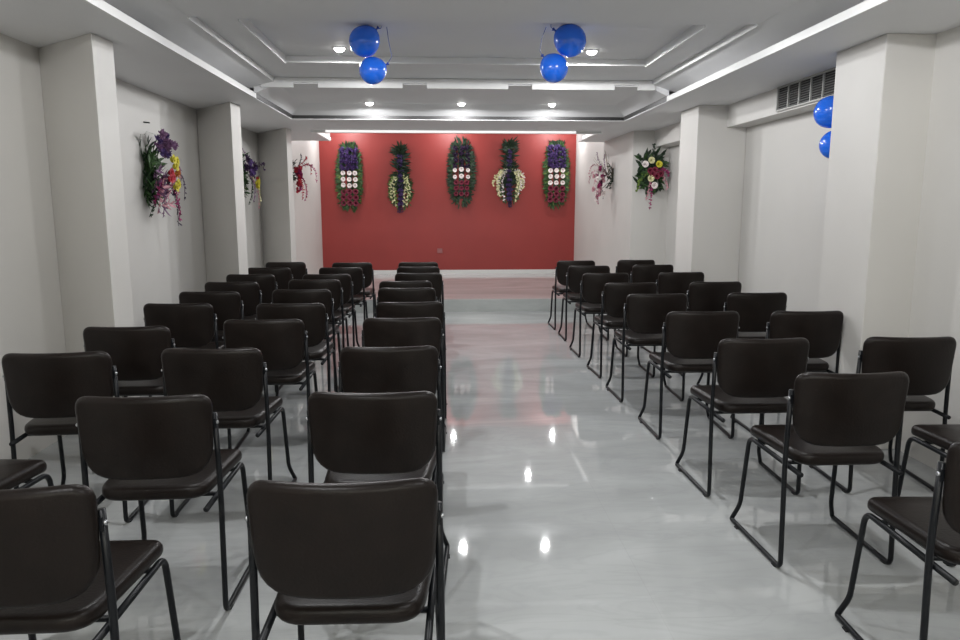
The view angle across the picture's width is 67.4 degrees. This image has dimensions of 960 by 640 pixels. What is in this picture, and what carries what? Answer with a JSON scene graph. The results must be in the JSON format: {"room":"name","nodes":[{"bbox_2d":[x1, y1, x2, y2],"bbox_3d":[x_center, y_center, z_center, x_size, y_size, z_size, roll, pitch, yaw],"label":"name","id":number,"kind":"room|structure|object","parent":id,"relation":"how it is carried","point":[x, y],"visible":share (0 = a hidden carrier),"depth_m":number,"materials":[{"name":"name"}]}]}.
{"room":"event hall","nodes":[
{"label":"event hall","id":0,"kind":"room"},
{"bbox_2d":[38,33,139,396],"bbox_3d":[-2.444,-0.453,4.550,0.766,2.460,0.189,7,11,36],"label":"pillar","id":1,"kind":"structure","parent":0,"point":[78,80],"depth_m":4.35,"materials":[{"name":"paint"}]},
{"bbox_2d":[0,33,263,458],"bbox_3d":[-2.738,-0.505,3.321,0.150,2.950,13.400,0,9,-3],"label":"wall","id":2,"kind":"structure","parent":0,"point":[167,259],"depth_m":4.58,"materials":[{"name":"paint"}]},
{"bbox_2d":[139,121,186,225],"bbox_3d":[-2.694,-1.239,6.154,0.267,0.875,0.544,0,9,-3],"label":"bouquet","id":3,"kind":"object","parent":2,"relation":"attached to","point":[164,144],"visible":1,"depth_m":6.08,"materials":[{"name":"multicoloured plant"}]},
{"bbox_2d":[242,148,265,208],"bbox_3d":[-2.851,-1.768,8.907,0.247,0.784,0.517,2,9,10],"label":"bouquet","id":4,"kind":"object","parent":2,"relation":"attached to","point":[252,170],"visible":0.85,"depth_m":8.89,"materials":[{"name":"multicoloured plant"}]},
{"bbox_2d":[196,102,247,281],"bbox_3d":[-2.586,-0.898,7.340,0.183,2.460,0.881,-8,12,-43],"label":"pillar","id":5,"kind":"structure","parent":0,"point":[219,126],"depth_m":7.11,"materials":[{"name":"paint"}]},
{"bbox_2d":[258,128,295,267],"bbox_3d":[-2.665,-1.270,9.667,0.170,2.460,0.919,-7,12,-38],"label":"pillar","id":6,"kind":"structure","parent":0,"point":[275,146],"depth_m":9.48,"materials":[{"name":"paint"}]},
{"bbox_2d":[258,141,322,273],"bbox_3d":[-3.091,-1.855,11.782,0.360,2.950,3.750,0,9,-3],"label":"wall","id":7,"kind":"structure","parent":0,"point":[307,212],"depth_m":12.39,"materials":[{"name":"paint"}]},
{"bbox_2d":[292,154,316,199],"bbox_3d":[-2.712,-2.181,11.004,0.266,0.722,0.483,3,10,19],"label":"bouquet","id":8,"kind":"object","parent":7,"relation":"attached to","point":[298,170],"visible":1,"depth_m":10.87,"materials":[{"name":"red plant"}]},
{"bbox_2d":[319,133,575,269],"bbox_3d":[-0.464,-2.186,13.849,5.830,2.950,0.150,0,9,-3],"label":"wall","id":9,"kind":"structure","parent":0,"point":[487,234],"depth_m":13.77,"materials":[{"name":"red paint"}]},
{"bbox_2d":[334,140,363,211],"bbox_3d":[-2.458,-2.686,13.509,0.571,1.361,0.147,0,9,-3],"label":"flower garland","id":10,"kind":"object","parent":9,"relation":"attached to","point":[354,190],"visible":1,"depth_m":13.51,"materials":[{"name":"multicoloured plant"}]},
{"bbox_2d":[386,141,414,212],"bbox_3d":[-1.492,-2.690,13.515,0.547,1.369,0.238,0,9,-3],"label":"flower garland","id":11,"kind":"object","parent":9,"relation":"attached to","point":[397,181],"visible":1,"depth_m":13.55,"materials":[{"name":"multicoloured plant"}]},
{"bbox_2d":[446,135,477,208],"bbox_3d":[-0.352,-2.789,13.615,0.642,1.406,0.137,0,9,-3],"label":"flower garland","id":12,"kind":"object","parent":9,"relation":"attached to","point":[452,158],"visible":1,"depth_m":13.61,"materials":[{"name":"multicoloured plant"}]},
{"bbox_2d":[374,269,554,273],"bbox_3d":[-0.590,-0.932,13.959,4.850,0.080,0.015,0,9,-3],"label":"baseboard","id":13,"kind":"structure","parent":9,"relation":"attached to","point":[520,271],"depth_m":13.99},
{"bbox_2d":[492,136,524,207],"bbox_3d":[0.541,-2.792,13.600,0.646,1.339,0.266,0,9,2],"label":"flower garland","id":14,"kind":"object","parent":9,"relation":"attached to","point":[512,177],"visible":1,"depth_m":13.64,"materials":[{"name":"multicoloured plant"}]},
{"bbox_2d":[542,139,570,209],"bbox_3d":[1.458,-2.767,13.713,0.575,1.378,0.146,0,9,-3],"label":"flower garland","id":15,"kind":"object","parent":9,"relation":"attached to","point":[556,161],"visible":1,"depth_m":13.71,"materials":[{"name":"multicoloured plant"}]},
{"bbox_2d":[365,273,564,299],"bbox_3d":[-0.484,-0.447,12.125,4.920,0.300,3.795,0,9,-3],"label":"floor","id":16,"kind":"structure","parent":0,"point":[456,286],"depth_m":11.96,"materials":[{"name":"tile"}]},
{"bbox_2d":[248,19,692,58],"bbox_3d":[-0.063,-2.147,5.216,2.960,0.205,1.370,0,9,-3],"label":"ceiling","id":17,"kind":"structure","parent":0,"point":[291,37],"depth_m":5.20,"materials":[{"name":"paint"}]},
{"bbox_2d":[332,46,346,52],"bbox_3d":[-1.081,-2.078,5.542,0.110,0.034,0.110,0,9,-3],"label":"recessed light","id":18,"kind":"object","parent":17,"relation":"in","point":[339,49],"visible":1,"depth_m":5.52,"materials":[{"name":"white"}]},
{"bbox_2d":[349,25,381,57],"bbox_3d":[-0.780,-1.885,4.859,0.205,0.215,0.203,4,10,22],"label":"balloon","id":19,"kind":"object","parent":17,"relation":"hanging from","point":[364,40],"visible":0.99,"depth_m":4.79,"materials":[{"name":"blue rubber"}]},
{"bbox_2d":[359,27,391,84],"bbox_3d":[-0.723,-1.788,4.865,0.192,0.378,0.181,4,10,25],"label":"balloon","id":20,"kind":"object","parent":17,"relation":"hanging from","point":[372,70],"visible":1,"depth_m":4.82,"materials":[{"name":"blue rubber"}]},
{"bbox_2d":[540,28,567,82],"bbox_3d":[0.500,-1.789,4.842,0.189,0.373,0.187,0,9,-3],"label":"balloon","id":21,"kind":"object","parent":17,"relation":"hanging from","point":[553,66],"visible":1,"depth_m":4.79,"materials":[{"name":"blue rubber"}]},
{"bbox_2d":[551,24,585,57],"bbox_3d":[0.605,-1.876,4.825,0.214,0.221,0.212,8,12,42],"label":"balloon","id":22,"kind":"object","parent":17,"relation":"hanging from","point":[569,39],"visible":1,"depth_m":4.75,"materials":[{"name":"blue rubber"}]},
{"bbox_2d":[585,49,598,54],"bbox_3d":[0.876,-2.094,5.646,0.110,0.034,0.110,0,9,-3],"label":"recessed light","id":23,"kind":"object","parent":17,"relation":"in","point":[590,51],"visible":1,"depth_m":5.62,"materials":[{"name":"white"}]},
{"bbox_2d":[197,17,747,80],"bbox_3d":[-0.068,-2.165,5.492,3.480,0.255,2.280,0,9,-3],"label":"ceiling","id":24,"kind":"structure","parent":0,"point":[230,29],"depth_m":6.07,"materials":[{"name":"paint"}]},
{"bbox_2d":[188,17,757,83],"bbox_3d":[-0.065,-2.033,5.463,3.486,0.096,2.180,0,9,-3],"label":"trim","id":25,"kind":"structure","parent":24,"relation":"attached to","point":[246,23],"depth_m":5.85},
{"bbox_2d":[0,311,959,639],"bbox_3d":[0.069,1.005,3.602,6.000,0.120,13.480,0,9,-3],"label":"floor","id":26,"kind":"structure","parent":0,"point":[566,517],"depth_m":3.46,"materials":[{"name":"tile"}]},
{"bbox_2d":[0,459,53,489],"bbox_3d":[-1.944,0.661,2.683,0.524,0.848,0.560,0,9,1],"label":"banquet chair","id":27,"kind":"object","parent":26,"relation":"on","point":[13,472],"visible":0.57,"depth_m":2.77,"materials":[{"name":"black leather"}]},
{"bbox_2d":[1,351,148,522],"bbox_3d":[-1.938,0.527,3.524,0.524,0.848,0.560,-1,9,-7],"label":"banquet chair","id":28,"kind":"object","parent":26,"relation":"on","point":[45,388],"visible":0.63,"depth_m":3.23,"materials":[{"name":"black leather"}]},
{"bbox_2d":[0,484,180,639],"bbox_3d":[-1.165,0.773,1.983,0.524,0.848,0.560,0,9,-3],"label":"banquet chair","id":29,"kind":"object","parent":26,"relation":"on","point":[57,574],"visible":1,"depth_m":1.72,"materials":[{"name":"black leather"}]},
{"bbox_2d":[83,326,174,396],"bbox_3d":[-1.950,0.416,4.216,0.524,0.848,0.560,-1,9,-4],"label":"banquet chair","id":30,"kind":"object","parent":26,"relation":"on","point":[135,352],"visible":0.56,"depth_m":3.92,"materials":[{"name":"black leather"}]},
{"bbox_2d":[75,394,248,610],"bbox_3d":[-1.192,0.644,2.793,0.524,0.848,0.560,-1,9,-4],"label":"banquet chair","id":31,"kind":"object","parent":26,"relation":"on","point":[158,447],"visible":0.82,"depth_m":2.51,"materials":[{"name":"black leather"}]},
{"bbox_2d":[143,303,223,396],"bbox_3d":[-2.048,0.269,5.141,0.524,0.848,0.560,0,9,-2],"label":"banquet chair","id":32,"kind":"object","parent":26,"relation":"on","point":[191,325],"visible":0.45,"depth_m":4.84,"materials":[{"name":"black leather"}]},
{"bbox_2d":[179,291,243,341],"bbox_3d":[-2.087,0.163,5.801,0.524,0.848,0.560,0,9,-3],"label":"banquet chair","id":33,"kind":"object","parent":26,"relation":"on","point":[227,305],"visible":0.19,"depth_m":5.50,"materials":[{"name":"black leather"}]},
{"bbox_2d":[161,348,296,516],"bbox_3d":[-1.255,0.511,3.620,0.524,0.848,0.560,0,9,-2],"label":"banquet chair","id":34,"kind":"object","parent":26,"relation":"on","point":[234,380],"visible":0.7,"depth_m":3.33,"materials":[{"name":"black leather"}]},
{"bbox_2d":[204,282,261,319],"bbox_3d":[-2.155,0.053,6.490,0.524,0.848,0.560,0,9,-3],"label":"banquet chair","id":35,"kind":"object","parent":26,"relation":"on","point":[251,296],"visible":0.23,"depth_m":6.19,"materials":[{"name":"black leather"}]},
{"bbox_2d":[226,274,277,313],"bbox_3d":[-2.212,-0.057,7.179,0.524,0.848,0.560,0,9,-3],"label":"banquet chair","id":36,"kind":"object","parent":26,"relation":"on","point":[267,284],"visible":0.2,"depth_m":6.87,"materials":[{"name":"black leather"}]},
{"bbox_2d":[222,319,317,448],"bbox_3d":[-1.272,0.377,4.460,0.524,0.848,0.560,-1,9,-4],"label":"banquet chair","id":37,"kind":"object","parent":26,"relation":"on","point":[282,343],"visible":0.62,"depth_m":4.17,"materials":[{"name":"black leather"}]},
{"bbox_2d":[248,267,292,289],"bbox_3d":[-2.256,-0.175,7.918,0.524,0.848,0.560,-1,9,-4],"label":"banquet chair","id":38,"kind":"object","parent":26,"relation":"on","point":[283,275],"visible":0.16,"depth_m":7.61,"materials":[{"name":"black leather"}]},
{"bbox_2d":[266,262,307,279],"bbox_3d":[-2.272,-0.291,8.649,0.524,0.848,0.560,0,9,-3],"label":"banquet chair","id":39,"kind":"object","parent":26,"relation":"on","point":[298,269],"visible":0.19,"depth_m":8.34,"materials":[{"name":"black leather"}]},
{"bbox_2d":[255,303,337,422],"bbox_3d":[-1.291,0.269,5.141,0.524,0.848,0.560,0,9,-3],"label":"banquet chair","id":40,"kind":"object","parent":26,"relation":"on","point":[314,316],"visible":0.38,"depth_m":4.86,"materials":[{"name":"black leather"}]},
{"bbox_2d":[271,289,340,392],"bbox_3d":[-1.414,0.142,5.936,0.524,0.848,0.560,0,9,-3],"label":"banquet chair","id":41,"kind":"object","parent":26,"relation":"on","point":[279,296],"visible":0.32,"depth_m":5.63,"materials":[{"name":"black leather"}]},
{"bbox_2d":[288,279,348,348],"bbox_3d":[-1.484,0.022,6.684,0.524,0.848,0.560,0,9,-3],"label":"banquet chair","id":42,"kind":"object","parent":26,"relation":"on","point":[334,285],"visible":0.35,"depth_m":6.40,"materials":[{"name":"black leather"}]},
{"bbox_2d":[303,274,359,346],"bbox_3d":[-1.485,-0.058,7.188,0.524,0.848,0.560,-1,9,-4],"label":"banquet chair","id":43,"kind":"object","parent":26,"relation":"on","point":[345,279],"visible":0.35,"depth_m":6.93,"materials":[{"name":"black leather"}]},
{"bbox_2d":[319,267,367,341],"bbox_3d":[-1.492,-0.176,7.929,0.524,0.848,0.560,0,9,-3],"label":"banquet chair","id":44,"kind":"object","parent":26,"relation":"on","point":[356,273],"visible":0.47,"depth_m":7.65,"materials":[{"name":"black leather"}]},
{"bbox_2d":[244,478,444,639],"bbox_3d":[-0.342,0.766,2.027,0.524,0.848,0.560,0,9,-2],"label":"banquet chair","id":45,"kind":"object","parent":26,"relation":"on","point":[362,552],"visible":1,"depth_m":1.74,"materials":[{"name":"black leather"}]},
{"bbox_2d":[332,262,375,331],"bbox_3d":[-1.487,-0.281,8.582,0.524,0.848,0.560,0,9,-3],"label":"banquet chair","id":46,"kind":"object","parent":26,"relation":"on","point":[368,272],"visible":0.42,"depth_m":8.32,"materials":[{"name":"black leather"}]},
{"bbox_2d":[305,391,449,585],"bbox_3d":[-0.388,0.635,2.845,0.524,0.848,0.560,0,9,-1],"label":"banquet chair","id":47,"kind":"object","parent":26,"relation":"on","point":[356,437],"visible":0.72,"depth_m":2.55,"materials":[{"name":"black leather"}]},
{"bbox_2d":[337,346,443,483],"bbox_3d":[-0.443,0.505,3.663,0.524,0.848,0.560,-1,9,-4],"label":"banquet chair","id":48,"kind":"object","parent":26,"relation":"on","point":[411,368],"visible":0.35,"depth_m":3.36,"materials":[{"name":"black leather"}]},
{"bbox_2d":[361,317,446,451],"bbox_3d":[-0.471,0.367,4.522,0.524,0.848,0.560,0,9,-3],"label":"banquet chair","id":49,"kind":"object","parent":26,"relation":"on","point":[427,331],"visible":0.35,"depth_m":4.21,"materials":[{"name":"black leather"}]},
{"bbox_2d":[378,281,431,289],"bbox_3d":[-0.662,0.041,6.569,0.524,0.848,0.560,0,9,-3],"label":"banquet chair","id":50,"kind":"object","parent":26,"relation":"on","point":[384,284],"visible":0.12,"depth_m":6.24,"materials":[{"name":"black leather"}]},
{"bbox_2d":[376,287,437,303],"bbox_3d":[-0.599,0.124,6.048,0.524,0.848,0.560,0,9,-3],"label":"banquet chair","id":51,"kind":"object","parent":26,"relation":"on","point":[428,294],"visible":0.18,"depth_m":5.73,"materials":[{"name":"black leather"}]},
{"bbox_2d":[374,301,446,418],"bbox_3d":[-0.497,0.257,5.213,0.524,0.848,0.560,-1,9,-4],"label":"banquet chair","id":52,"kind":"object","parent":26,"relation":"on","point":[435,308],"visible":0.19,"depth_m":4.90,"materials":[{"name":"black leather"}]},
{"bbox_2d":[398,262,439,301],"bbox_3d":[-0.729,-0.290,8.642,0.524,0.848,0.560,0,9,-3],"label":"banquet chair","id":53,"kind":"object","parent":26,"relation":"on","point":[401,264],"visible":0.09,"depth_m":8.32,"materials":[{"name":"black leather"}]},
{"bbox_2d":[395,273,443,306],"bbox_3d":[-0.608,-0.076,7.303,0.524,0.848,0.560,0,9,-2],"label":"banquet chair","id":54,"kind":"object","parent":26,"relation":"on","point":[435,279],"visible":0.21,"depth_m":6.99,"materials":[{"name":"black leather"}]},
{"bbox_2d":[397,266,441,302],"bbox_3d":[-0.676,-0.193,8.031,0.524,0.848,0.560,0,9,-3],"label":"banquet chair","id":55,"kind":"object","parent":26,"relation":"on","point":[433,269],"visible":0.14,"depth_m":7.71,"materials":[{"name":"black leather"}]},
{"bbox_2d":[548,260,594,329],"bbox_3d":[1.136,-0.328,8.879,0.524,0.848,0.560,0,9,-3],"label":"banquet chair","id":56,"kind":"object","parent":26,"relation":"on","point":[561,269],"visible":0.48,"depth_m":8.61,"materials":[{"name":"black leather"}]},
{"bbox_2d":[558,266,609,340],"bbox_3d":[1.184,-0.212,8.149,0.524,0.848,0.560,0,9,-2],"label":"banquet chair","id":57,"kind":"object","parent":26,"relation":"on","point":[574,275],"visible":0.52,"depth_m":7.88,"materials":[{"name":"black leather"}]},
{"bbox_2d":[569,273,628,356],"bbox_3d":[1.216,-0.076,7.301,0.524,0.848,0.560,0,9,-3],"label":"banquet chair","id":58,"kind":"object","parent":26,"relation":"on","point":[592,284],"visible":0.62,"depth_m":7.02,"materials":[{"name":"black leather"}]},
{"bbox_2d":[586,282,656,377],"bbox_3d":[1.275,0.062,6.434,0.524,0.848,0.560,-1,9,-4],"label":"banquet chair","id":59,"kind":"object","parent":26,"relation":"on","point":[614,295],"visible":0.73,"depth_m":6.15,"materials":[{"name":"black leather"}]},
{"bbox_2d":[607,260,654,314],"bbox_3d":[1.877,-0.344,8.977,0.524,0.848,0.560,0,9,-3],"label":"banquet chair","id":60,"kind":"object","parent":26,"relation":"on","point":[623,266],"visible":0.19,"depth_m":8.66,"materials":[{"name":"black leather"}]},
{"bbox_2d":[618,264,672,329],"bbox_3d":[1.914,-0.234,8.287,0.524,0.848,0.560,0,9,-3],"label":"banquet chair","id":61,"kind":"object","parent":26,"relation":"on","point":[639,273],"visible":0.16,"depth_m":7.97,"materials":[{"name":"black leather"}]},
{"bbox_2d":[606,293,687,401],"bbox_3d":[1.315,0.185,5.664,0.524,0.848,0.560,0,9,-3],"label":"banquet chair","id":62,"kind":"object","parent":26,"relation":"on","point":[644,314],"visible":0.76,"depth_m":5.38,"materials":[{"name":"black leather"}]},
{"bbox_2d":[640,272,703,352],"bbox_3d":[1.982,-0.092,7.401,0.524,0.848,0.560,0,9,-3],"label":"banquet chair","id":63,"kind":"object","parent":26,"relation":"on","point":[667,282],"visible":0.23,"depth_m":7.09,"materials":[{"name":"black leather"}]},
{"bbox_2d":[638,311,739,439],"bbox_3d":[1.387,0.327,4.778,0.524,0.848,0.560,0,9,-2],"label":"banquet chair","id":64,"kind":"object","parent":26,"relation":"on","point":[692,339],"visible":0.87,"depth_m":4.50,"materials":[{"name":"black leather"}]},
{"bbox_2d":[679,281,741,375],"bbox_3d":[2.026,0.050,6.513,0.524,0.848,0.560,-1,9,-4],"label":"banquet chair","id":65,"kind":"object","parent":26,"relation":"on","point":[702,296],"visible":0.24,"depth_m":6.20,"materials":[{"name":"black leather"}]},
{"bbox_2d":[675,338,808,496],"bbox_3d":[1.407,0.472,3.869,0.524,0.848,0.560,0,9,-3],"label":"banquet chair","id":66,"kind":"object","parent":26,"relation":"on","point":[754,376],"visible":0.91,"depth_m":3.59,"materials":[{"name":"black leather"}]},
{"bbox_2d":[697,292,786,384],"bbox_3d":[2.092,0.174,5.735,0.524,0.848,0.560,0,9,-3],"label":"banquet chair","id":67,"kind":"object","parent":26,"relation":"on","point":[754,310],"visible":0.48,"depth_m":5.43,"materials":[{"name":"black leather"}]},
{"bbox_2d":[730,310,843,431],"bbox_3d":[2.047,0.324,4.793,0.524,0.848,0.560,0,9,-2],"label":"banquet chair","id":68,"kind":"object","parent":26,"relation":"on","point":[822,329],"visible":0.46,"depth_m":4.49,"materials":[{"name":"black leather"}]},
{"bbox_2d":[730,371,908,567],"bbox_3d":[1.472,0.588,3.141,0.524,0.848,0.560,0,9,-3],"label":"banquet chair","id":69,"kind":"object","parent":26,"relation":"on","point":[838,418],"visible":1,"depth_m":2.87,"materials":[{"name":"black leather"}]},
{"bbox_2d":[809,336,956,492],"bbox_3d":[2.172,0.465,3.909,0.524,0.848,0.560,0,9,0],"label":"banquet chair","id":70,"kind":"object","parent":26,"relation":"on","point":[927,362],"visible":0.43,"depth_m":3.61,"materials":[{"name":"black leather"}]},
{"bbox_2d":[835,441,959,639],"bbox_3d":[1.562,0.720,2.315,0.524,0.848,0.560,0,9,0],"label":"banquet chair","id":71,"kind":"object","parent":26,"relation":"on","point":[933,522],"visible":1,"depth_m":2.19,"materials":[{"name":"black leather"}]},
{"bbox_2d":[895,424,959,566],"bbox_3d":[2.210,0.588,3.140,0.524,0.848,0.560,0,9,-1],"label":"banquet chair","id":72,"kind":"object","parent":26,"relation":"on","point":[943,436],"visible":0.58,"depth_m":3.23,"materials":[{"name":"black leather"}]},
{"bbox_2d":[0,0,959,141],"bbox_3d":[0.068,-1.805,3.823,5.830,0.440,14.500,0,9,-3],"label":"ceiling","id":73,"kind":"structure","parent":0,"point":[139,61],"depth_m":4.84,"materials":[{"name":"paint"}]},
{"bbox_2d":[323,130,577,133],"bbox_3d":[-0.368,-2.462,9.417,3.324,0.034,0.014,0,9,-3],"label":"recessed light","id":74,"kind":"object","parent":73,"relation":"in","point":[366,131],"visible":1,"depth_m":9.41,"materials":[{"name":"white"}]},
{"bbox_2d":[311,130,601,141],"bbox_3d":[-0.336,-2.642,10.208,3.830,0.140,1.600,0,9,-3],"label":"trim","id":75,"kind":"structure","parent":73,"relation":"attached to","point":[580,133],"depth_m":9.48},
{"bbox_2d":[318,133,330,140],"bbox_3d":[-2.220,-2.619,10.140,0.014,0.048,1.524,0,9,-3],"label":"strip light","id":76,"kind":"object","parent":75,"relation":"attached to","point":[322,134],"visible":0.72,"depth_m":10.40,"materials":[{"name":"white"}]},
{"bbox_2d":[261,77,654,90],"bbox_3d":[-0.178,-2.171,6.626,3.620,0.086,0.030,0,9,-3],"label":"trim","id":77,"kind":"structure","parent":73,"relation":"attached to","point":[279,82],"depth_m":6.61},
{"bbox_2d":[255,92,666,120],"bbox_3d":[-0.186,-2.188,7.439,3.834,0.044,1.620,0,9,-3],"label":"trim","id":78,"kind":"structure","parent":73,"relation":"attached to","point":[258,96],"depth_m":8.20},
{"bbox_2d":[81,0,892,101],"bbox_3d":[0.073,-1.416,2.652,3.834,0.048,8.092,0,9,-3],"label":"trim","id":79,"kind":"structure","parent":73,"relation":"attached to","point":[104,7],"depth_m":4.34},
{"bbox_2d":[574,131,668,272],"bbox_3d":[2.229,-1.849,11.741,0.680,2.950,4.400,0,9,-3],"label":"wall","id":80,"kind":"structure","parent":0,"point":[622,226],"depth_m":10.23,"materials":[{"name":"paint"}]},
{"bbox_2d":[349,299,578,312],"bbox_3d":[-0.382,-0.145,10.242,4.920,0.298,0.025,0,9,-3],"label":"step","id":81,"kind":"structure","parent":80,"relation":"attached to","point":[450,305],"depth_m":10.25,"materials":[{"name":"tile"}]},
{"bbox_2d":[588,152,613,203],"bbox_3d":[1.793,-2.099,10.578,0.314,0.794,0.465,-1,9,-9],"label":"bouquet","id":82,"kind":"object","parent":80,"relation":"attached to","point":[597,181],"visible":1,"depth_m":10.54,"materials":[{"name":"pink plant"}]},
{"bbox_2d":[633,143,669,209],"bbox_3d":[2.232,-1.873,9.402,0.477,0.856,0.205,0,9,-3],"label":"bouquet","id":83,"kind":"object","parent":80,"relation":"attached to","point":[649,173],"visible":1,"depth_m":9.37,"materials":[{"name":"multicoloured plant"}]},
{"bbox_2d":[674,105,745,303],"bbox_3d":[2.357,-0.918,7.465,0.490,2.460,0.520,0,9,-3],"label":"pillar","id":84,"kind":"structure","parent":0,"point":[712,154],"depth_m":7.18,"materials":[{"name":"paint"}]},
{"bbox_2d":[654,88,818,146],"bbox_3d":[2.516,-1.989,7.034,0.200,0.210,4.870,0,9,-3],"label":"beam","id":85,"kind":"structure","parent":0,"point":[761,108],"depth_m":6.55,"materials":[{"name":"paint"}]},
{"bbox_2d":[776,67,835,111],"bbox_3d":[2.493,-1.736,5.420,0.019,0.196,1.100,0,9,-3],"label":"grille","id":86,"kind":"object","parent":85,"relation":"attached to","point":[816,87],"visible":0.7,"depth_m":5.50,"materials":[{"name":"grey metal"}]},
{"bbox_2d":[665,111,830,310],"bbox_3d":[2.730,-1.080,6.922,0.200,2.950,5.400,0,9,-3],"label":"wall","id":87,"kind":"structure","parent":0,"point":[786,170],"depth_m":6.35,"materials":[{"name":"paint"}]},
{"bbox_2d":[814,34,936,448],"bbox_3d":[2.625,-0.453,4.547,0.670,2.460,0.530,0,9,-3],"label":"pillar","id":88,"kind":"structure","parent":0,"point":[883,86],"depth_m":4.30,"materials":[{"name":"paint"}]},
{"bbox_2d":[813,95,833,127],"bbox_3d":[2.401,-1.409,4.842,0.215,0.215,0.378,0,9,-3],"label":"balloon","id":89,"kind":"object","parent":88,"relation":"attached to","point":[823,110],"visible":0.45,"depth_m":4.87,"materials":[{"name":"blue rubber"}]},
{"bbox_2d":[819,131,830,158],"bbox_3d":[2.442,-1.192,4.869,0.195,0.194,0.359,0,9,-3],"label":"balloon","id":90,"kind":"object","parent":88,"relation":"attached to","point":[824,144],"visible":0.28,"depth_m":4.92,"materials":[{"name":"blue rubber"}]},
{"bbox_2d":[901,26,959,469],"bbox_3d":[2.980,-0.075,0.631,0.380,2.950,7.350,0,9,-3],"label":"wall","id":91,"kind":"structure","parent":0,"point":[935,301],"depth_m":4.07,"materials":[{"name":"paint"}]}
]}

